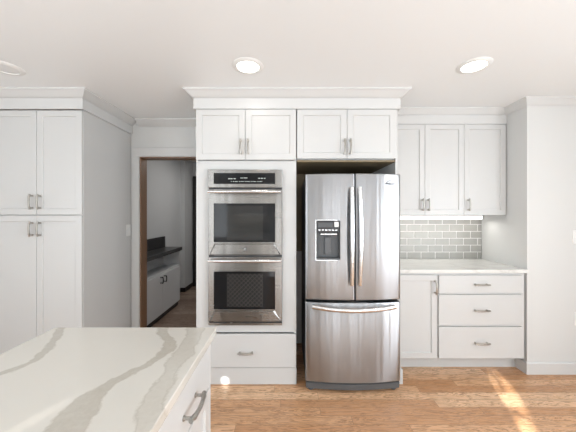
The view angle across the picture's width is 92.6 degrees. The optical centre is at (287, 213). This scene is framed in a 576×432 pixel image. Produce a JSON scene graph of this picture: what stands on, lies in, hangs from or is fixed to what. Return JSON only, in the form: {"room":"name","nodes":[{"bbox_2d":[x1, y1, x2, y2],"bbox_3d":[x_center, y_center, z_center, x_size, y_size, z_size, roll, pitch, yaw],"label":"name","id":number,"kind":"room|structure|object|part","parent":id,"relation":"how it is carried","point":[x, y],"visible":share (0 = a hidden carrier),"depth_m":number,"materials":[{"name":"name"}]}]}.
{"room":"kitchen","nodes":[
{"label":"kitchen","id":0,"kind":"room"},
{"bbox_2d":[147,160,180,287],"bbox_3d":[-1.980,0.195,4.275,0.100,2.410,2.350,0,0,0],"label":"wall","id":1,"kind":"structure","parent":0,"point":[163,176],"depth_m":4.33,"materials":[{"name":"paint"}]},
{"bbox_2d":[181,160,192,287],"bbox_3d":[-1.893,0.195,5.145,0.075,2.410,0.410,0,0,0],"label":"wall","id":2,"kind":"structure","parent":0,"point":[186,165],"depth_m":5.03,"materials":[{"name":"paint"}]},
{"bbox_2d":[193,162,195,175],"bbox_3d":[-0.665,0.195,5.400,2.530,2.410,0.100,0,0,0],"label":"wall","id":3,"kind":"structure","parent":0,"point":[194,163],"depth_m":5.35,"materials":[{"name":"paint"}]},
{"bbox_2d":[180,282,192,291],"bbox_3d":[-0.815,1.363,4.815,2.230,0.075,1.070,0,0,0],"label":"baseboard","id":4,"kind":"structure","parent":3,"relation":"attached to","point":[189,286],"depth_m":4.99,"materials":[{"name":"black wood"}]},
{"bbox_2d":[193,176,195,285],"bbox_3d":[-1.445,0.335,5.326,0.790,2.130,0.048,0,0,0],"label":"door","id":5,"kind":"structure","parent":3,"relation":"in","point":[194,177],"depth_m":5.31,"materials":[{"name":"black"}]},
{"bbox_2d":[131,123,301,342],"bbox_3d":[0.000,0.195,3.040,6.400,2.410,0.120,0,0,0],"label":"wall","id":6,"kind":"structure","parent":0,"point":[141,136],"depth_m":2.98,"materials":[{"name":"paint"}]},
{"bbox_2d":[132,147,195,327],"bbox_3d":[-1.228,0.342,2.971,0.915,2.117,0.018,0,0,0],"label":"trim","id":7,"kind":"structure","parent":6,"relation":"attached to","point":[137,152],"depth_m":2.96,"materials":[{"name":"paint"}]},
{"bbox_2d":[140,157,195,327],"bbox_3d":[-1.202,0.392,3.040,0.803,2.017,0.124,0,0,0],"label":"door frame","id":8,"kind":"structure","parent":6,"relation":"in","point":[143,160],"depth_m":3.03,"materials":[{"name":"brown wood"}]},
{"bbox_2d":[296,109,395,250],"bbox_3d":[0.479,-0.231,2.593,0.814,1.262,0.771,0,0,0],"label":"upper cabinet","id":9,"kind":"object","parent":6,"relation":"attached to","point":[328,141],"visible":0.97,"depth_m":2.26,"materials":[{"name":"paint"}]},
{"bbox_3d":[0.278,-0.655,2.260,0.408,0.403,0.020,0,0,0],"label":"door","id":10,"kind":"part","parent":9,"relation":"part of","materials":[{"name":"paint"}]},
{"bbox_3d":[0.461,-0.546,2.229,0.018,0.129,0.043,0,0,0],"label":"handle","id":11,"kind":"part","parent":9,"relation":"part of","materials":[{"name":"silver metal"}]},
{"bbox_3d":[0.509,-0.546,2.229,0.018,0.129,0.043,0,0,0],"label":"handle","id":12,"kind":"part","parent":9,"relation":"part of","materials":[{"name":"silver metal"}]},
{"bbox_3d":[0.685,-0.655,2.260,0.400,0.403,0.020,0,0,0],"label":"door","id":13,"kind":"part","parent":9,"relation":"part of","materials":[{"name":"paint"}]},
{"bbox_2d":[398,124,463,214],"bbox_3d":[1.297,-0.425,2.783,0.778,0.874,0.390,0,0,0],"label":"upper cabinet","id":14,"kind":"object","parent":6,"relation":"attached to","point":[430,156],"visible":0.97,"depth_m":2.64,"materials":[{"name":"paint"}]},
{"bbox_3d":[1.110,-0.424,2.641,0.398,0.869,0.020,0,0,0],"label":"door","id":15,"kind":"part","parent":14,"relation":"part of","materials":[{"name":"paint"}]},
{"bbox_2d":[400,215,482,219],"bbox_3d":[1.508,0.036,2.950,1.155,0.047,0.043,0,0,0],"label":"light bar","id":16,"kind":"object","parent":14,"relation":"attached to","point":[402,217],"visible":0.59,"depth_m":2.93,"materials":[{"name":"paint"}]},
{"bbox_3d":[1.498,-0.424,2.641,0.373,0.869,0.020,0,0,0],"label":"door","id":17,"kind":"part","parent":14,"relation":"part of","materials":[{"name":"paint"}]},
{"bbox_2d":[400,220,481,258],"bbox_3d":[1.502,0.266,2.976,1.183,0.435,0.006,0,0,0],"label":"tile backsplash","id":18,"kind":"structure","parent":6,"relation":"attached to","point":[419,239],"depth_m":2.97,"materials":[{"name":"grey tile"}]},
{"bbox_2d":[464,124,505,214],"bbox_3d":[1.889,-0.425,2.783,0.405,0.874,0.390,0,0,0],"label":"upper cabinet","id":19,"kind":"object","parent":6,"relation":"attached to","point":[484,144],"visible":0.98,"depth_m":2.64,"materials":[{"name":"paint"}]},
{"bbox_2d":[0,0,575,117],"bbox_3d":[0.000,-1.035,0.150,6.400,0.050,5.900,0,0,0],"label":"ceiling","id":20,"kind":"structure","parent":0,"point":[139,56],"depth_m":1.64,"materials":[{"name":"paint"}]},
{"bbox_2d":[0,61,25,75],"bbox_3d":[-1.955,-1.005,1.900,0.212,0.010,0.212,0,0,0],"label":"recessed light","id":21,"kind":"object","parent":20,"relation":"in","point":[5,68],"visible":1,"depth_m":1.91,"materials":[{"name":"white plastic"}]},
{"bbox_2d":[232,57,263,73],"bbox_3d":[-0.273,-1.005,1.877,0.212,0.010,0.212,0,0,0],"label":"recessed light","id":22,"kind":"object","parent":20,"relation":"in","point":[245,65],"visible":1,"depth_m":1.86,"materials":[{"name":"white plastic"}]},
{"bbox_2d":[456,57,492,73],"bbox_3d":[1.265,-1.005,1.872,0.212,0.010,0.212,0,0,0],"label":"recessed light","id":23,"kind":"object","parent":20,"relation":"in","point":[473,65],"visible":1,"depth_m":1.86,"materials":[{"name":"white plastic"}]},
{"bbox_2d":[150,286,575,431],"bbox_3d":[0.000,1.425,1.350,6.400,0.050,8.300,0,0,0],"label":"floor","id":24,"kind":"structure","parent":0,"point":[429,399],"depth_m":2.03,"materials":[{"name":"brown wood"}]},
{"bbox_2d":[0,110,130,353],"bbox_3d":[-2.080,0.269,2.603,0.761,2.262,0.751,0,0,0],"label":"pantry cabinet","id":25,"kind":"object","parent":24,"relation":"on","point":[65,175],"visible":0.98,"depth_m":2.28,"materials":[{"name":"paint"}]},
{"bbox_3d":[-2.268,0.650,2.280,0.380,1.273,0.020,0,0,0],"label":"door","id":26,"kind":"part","parent":25,"relation":"part of","materials":[{"name":"paint"}]},
{"bbox_3d":[-2.268,-0.425,2.280,0.380,0.862,0.020,0,0,0],"label":"door","id":27,"kind":"part","parent":25,"relation":"part of","materials":[{"name":"paint"}]},
{"bbox_3d":[-2.109,0.123,2.249,0.018,0.129,0.043,0,0,0],"label":"handle","id":28,"kind":"part","parent":25,"relation":"part of","materials":[{"name":"silver metal"}]},
{"bbox_3d":[-2.109,-0.100,2.249,0.018,0.129,0.043,0,0,0],"label":"handle","id":29,"kind":"part","parent":25,"relation":"part of","materials":[{"name":"silver metal"}]},
{"bbox_3d":[-2.043,0.123,2.249,0.018,0.129,0.043,0,0,0],"label":"handle","id":30,"kind":"part","parent":25,"relation":"part of","materials":[{"name":"silver metal"}]},
{"bbox_3d":[-2.043,-0.100,2.249,0.018,0.129,0.043,0,0,0],"label":"handle","id":31,"kind":"part","parent":25,"relation":"part of","materials":[{"name":"silver metal"}]},
{"bbox_3d":[-1.889,0.650,2.280,0.372,1.273,0.020,0,0,0],"label":"door","id":32,"kind":"part","parent":25,"relation":"part of","materials":[{"name":"paint"}]},
{"bbox_3d":[-1.889,-0.425,2.280,0.372,0.862,0.020,0,0,0],"label":"door","id":33,"kind":"part","parent":25,"relation":"part of","materials":[{"name":"paint"}]},
{"bbox_2d":[126,224,130,235],"bbox_3d":[-1.695,0.172,2.925,0.010,0.120,0.072,0,0,0],"label":"light switch","id":34,"kind":"object","parent":25,"relation":"attached to","point":[128,227],"visible":1,"depth_m":2.91,"materials":[{"name":"white plastic"}]},
{"bbox_2d":[147,251,179,327],"bbox_3d":[-1.778,0.981,3.697,0.299,0.838,1.115,0,0,0],"label":"base cabinet","id":35,"kind":"object","parent":24,"relation":"on","point":[163,273],"visible":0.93,"depth_m":3.77,"materials":[{"name":"paint"}]},
{"bbox_3d":[-1.681,1.062,3.400,0.018,0.525,0.516,0,0,0],"label":"door","id":36,"kind":"part","parent":35,"relation":"part of","materials":[{"name":"paint"}]},
{"bbox_2d":[147,236,181,261],"bbox_3d":[-1.789,0.454,3.705,0.278,0.217,1.170,0,0,0],"label":"countertop","id":37,"kind":"structure","parent":35,"relation":"on","point":[156,248],"depth_m":3.86,"materials":[{"name":"stone"}]},
{"bbox_3d":[-1.681,1.062,3.958,0.018,0.525,0.591,0,0,0],"label":"door","id":38,"kind":"part","parent":35,"relation":"part of","materials":[{"name":"paint"}]},
{"bbox_2d":[158,344,210,431],"bbox_3d":[-0.583,0.956,0.294,0.613,0.889,1.688,0,0,0],"label":"base cabinet","id":39,"kind":"object","parent":24,"relation":"on","point":[191,412],"visible":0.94,"depth_m":0.93,"materials":[{"name":"paint"}]},
{"bbox_2d":[0,328,215,431],"bbox_3d":[-0.644,0.495,0.283,0.682,0.030,1.766,0,0,0],"label":"countertop","id":40,"kind":"structure","parent":39,"relation":"on","point":[59,379],"depth_m":0.81,"materials":[{"name":"stone"}]},
{"bbox_3d":[-0.299,0.625,0.895,0.043,0.018,0.139,0,0,0],"label":"handle","id":41,"kind":"part","parent":39,"relation":"part of","materials":[{"name":"silver metal"}]},
{"bbox_3d":[-0.330,0.996,0.883,0.020,0.581,0.463,0,0,0],"label":"door","id":42,"kind":"part","parent":39,"relation":"part of","materials":[{"name":"paint"}]},
{"bbox_3d":[-0.605,0.956,1.128,0.570,0.889,0.020,0,0,0],"label":"panel","id":43,"kind":"part","parent":39,"relation":"part of","materials":[{"name":"paint"}]},
{"bbox_2d":[196,109,296,383],"bbox_3d":[-0.345,0.269,2.593,0.831,2.262,0.771,0,0,0],"label":"tall cabinet","id":44,"kind":"object","parent":24,"relation":"on","point":[226,139],"visible":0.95,"depth_m":2.26,"materials":[{"name":"paint"}]},
{"bbox_3d":[-0.553,-0.650,2.260,0.402,0.413,0.020,0,0,0],"label":"door","id":45,"kind":"part","parent":44,"relation":"part of","materials":[{"name":"paint"}]},
{"bbox_3d":[-0.385,-0.545,2.229,0.018,0.129,0.043,0,0,0],"label":"handle","id":46,"kind":"part","parent":44,"relation":"part of","materials":[{"name":"silver metal"}]},
{"bbox_2d":[207,170,282,324],"bbox_3d":[-0.347,0.272,2.507,0.605,1.264,0.686,0,0,0],"label":"double oven","id":47,"kind":"object","parent":44,"relation":"in","point":[244,260],"visible":1,"depth_m":2.23,"materials":[{"name":"grey metal"}]},
{"bbox_3d":[-0.347,0.373,2.199,0.581,0.025,0.069,0,0,0],"label":"handle","id":48,"kind":"part","parent":47,"relation":"part of","materials":[{"name":"silver metal"}]},
{"bbox_3d":[-0.347,-0.177,2.199,0.581,0.025,0.069,0,0,0],"label":"handle","id":49,"kind":"part","parent":47,"relation":"part of","materials":[{"name":"silver metal"}]},
{"bbox_3d":[-0.347,0.612,2.243,0.601,0.523,0.038,0,0,0],"label":"oven door","id":50,"kind":"part","parent":47,"relation":"part of","materials":[{"name":"silver metal"}]},
{"bbox_3d":[-0.347,0.067,2.243,0.601,0.534,0.038,0,0,0],"label":"oven door","id":51,"kind":"part","parent":47,"relation":"part of","materials":[{"name":"silver metal"}]},
{"bbox_3d":[-0.347,0.894,2.248,0.601,0.020,0.032,0,0,0],"label":"trim","id":52,"kind":"part","parent":47,"relation":"part of","materials":[{"name":"silver metal"}]},
{"bbox_3d":[-0.347,-0.287,2.246,0.605,0.147,0.036,0,0,0],"label":"control panel","id":53,"kind":"part","parent":47,"relation":"part of","materials":[{"name":"silver metal"}]},
{"bbox_3d":[-0.344,1.132,2.229,0.129,0.018,0.043,0,0,0],"label":"handle","id":54,"kind":"part","parent":44,"relation":"part of","materials":[{"name":"silver metal"}]},
{"bbox_3d":[-0.344,0.269,2.280,0.789,1.413,0.020,0,0,0],"label":"panel","id":55,"kind":"part","parent":44,"relation":"part of","materials":[{"name":"paint"}]},
{"bbox_3d":[-0.325,-0.545,2.229,0.018,0.129,0.043,0,0,0],"label":"handle","id":56,"kind":"part","parent":44,"relation":"part of","materials":[{"name":"silver metal"}]},
{"bbox_3d":[-0.344,1.120,2.260,0.819,0.273,0.020,0,0,0],"label":"drawer","id":57,"kind":"part","parent":44,"relation":"part of","materials":[{"name":"paint"}]},
{"bbox_3d":[-0.142,-0.650,2.260,0.414,0.413,0.020,0,0,0],"label":"door","id":58,"kind":"part","parent":44,"relation":"part of","materials":[{"name":"paint"}]},
{"bbox_2d":[0,87,575,133],"bbox_3d":[0.000,-0.936,2.584,6.398,0.148,0.792,0,0,0],"label":"crown molding","id":59,"kind":"structure","parent":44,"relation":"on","point":[296,98],"depth_m":2.25,"materials":[{"name":"paint"}]},
{"bbox_2d":[302,174,399,389],"bbox_3d":[0.513,0.542,2.484,0.751,1.716,0.833,0,0,0],"label":"refrigerator","id":60,"kind":"object","parent":24,"relation":"on","point":[351,222],"visible":1,"depth_m":2.15,"materials":[{"name":"grey metal"}]},
{"bbox_3d":[0.314,0.204,2.148,0.201,0.320,0.012,0,0,0],"label":"dispenser frame","id":61,"kind":"part","parent":60,"relation":"part of","materials":[{"name":"silver metal"}]},
{"bbox_3d":[0.316,0.157,2.159,0.127,0.012,0.038,0,0,0],"label":"dispenser spout","id":62,"kind":"part","parent":60,"relation":"part of","materials":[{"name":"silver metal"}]},
{"bbox_3d":[0.328,0.179,2.180,0.380,0.990,0.084,0,0,0],"label":"door","id":63,"kind":"part","parent":60,"relation":"part of","materials":[{"name":"silver metal"}]},
{"bbox_3d":[0.513,1.007,2.180,0.751,0.630,0.084,0,0,0],"label":"freezer drawer","id":64,"kind":"part","parent":60,"relation":"part of","materials":[{"name":"silver metal"}]},
{"bbox_3d":[0.491,0.172,2.104,0.034,0.759,0.075,0,0,8],"label":"handle","id":65,"kind":"part","parent":60,"relation":"part of","materials":[{"name":"silver metal"}]},
{"bbox_3d":[0.513,0.728,2.119,0.656,0.049,0.090,0,0,0],"label":"handle","id":66,"kind":"part","parent":60,"relation":"part of","materials":[{"name":"silver metal"}]},
{"bbox_3d":[0.553,0.172,2.105,0.034,0.759,0.075,0,0,-8],"label":"handle","id":67,"kind":"part","parent":60,"relation":"part of","materials":[{"name":"silver metal"}]},
{"bbox_3d":[0.707,0.179,2.180,0.365,0.990,0.084,0,0,0],"label":"door","id":68,"kind":"part","parent":60,"relation":"part of","materials":[{"name":"silver metal"}]},
{"bbox_2d":[371,110,402,383],"bbox_3d":[0.916,0.269,2.619,0.058,2.262,0.718,0,0,0],"label":"cabinet end panel","id":69,"kind":"object","parent":24,"relation":"on","point":[392,168],"visible":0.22,"depth_m":2.27,"materials":[{"name":"paint"}]},
{"bbox_3d":[0.896,0.269,2.624,0.018,2.262,0.708,0,0,0],"label":"panel","id":70,"kind":"part","parent":69,"relation":"part of","materials":[{"name":"paint"}]},
{"bbox_2d":[398,273,437,366],"bbox_3d":[1.122,0.958,2.668,0.372,0.884,0.621,0,0,0],"label":"base cabinet","id":71,"kind":"object","parent":24,"relation":"on","point":[418,291],"visible":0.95,"depth_m":2.41,"materials":[{"name":"paint"}]},
{"bbox_3d":[1.280,0.635,2.379,0.018,0.129,0.043,0,0,0],"label":"handle","id":72,"kind":"part","parent":71,"relation":"part of","materials":[{"name":"silver metal"}]},
{"bbox_2d":[400,259,528,272],"bbox_3d":[1.501,0.499,2.679,1.184,0.030,0.583,0,0,0],"label":"countertop","id":73,"kind":"structure","parent":71,"relation":"on","point":[406,265],"depth_m":2.54,"materials":[{"name":"stone"}]},
{"bbox_2d":[431,273,523,366],"bbox_3d":[1.694,0.958,2.668,0.770,0.884,0.621,0,0,0],"label":"base cabinet","id":74,"kind":"object","parent":24,"relation":"on","point":[480,316],"visible":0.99,"depth_m":2.40,"materials":[{"name":"paint"}]},
{"bbox_3d":[1.683,1.123,2.410,0.732,0.275,0.020,0,0,0],"label":"drawer","id":75,"kind":"part","parent":74,"relation":"part of","materials":[{"name":"paint"}]},
{"bbox_3d":[1.683,0.839,2.410,0.732,0.268,0.020,0,0,0],"label":"drawer","id":76,"kind":"part","parent":74,"relation":"part of","materials":[{"name":"paint"}]},
{"bbox_3d":[1.683,0.614,2.410,0.732,0.157,0.020,0,0,0],"label":"drawer","id":77,"kind":"part","parent":74,"relation":"part of","materials":[{"name":"paint"}]},
{"bbox_3d":[1.683,1.123,2.379,0.129,0.018,0.043,0,0,0],"label":"handle","id":78,"kind":"part","parent":74,"relation":"part of","materials":[{"name":"silver metal"}]},
{"bbox_2d":[481,106,575,361],"bbox_3d":[2.647,0.195,2.695,1.105,2.410,0.570,0,0,0],"label":"wall","id":79,"kind":"structure","parent":0,"point":[534,234],"depth_m":2.41,"materials":[{"name":"paint"}]},
{"bbox_2d":[515,358,575,374],"bbox_3d":[2.640,1.350,2.463,1.118,0.100,0.134,0,0,0],"label":"baseboard","id":80,"kind":"structure","parent":79,"relation":"attached to","point":[529,368],"depth_m":2.40,"materials":[{"name":"paint"}]},
{"bbox_2d":[572,230,575,243],"bbox_3d":[2.525,0.200,2.405,0.072,0.120,0.010,0,0,0],"label":"light switch","id":81,"kind":"object","parent":79,"relation":"attached to","point":[573,231],"visible":1,"depth_m":2.40,"materials":[{"name":"white plastic"}]}
]}

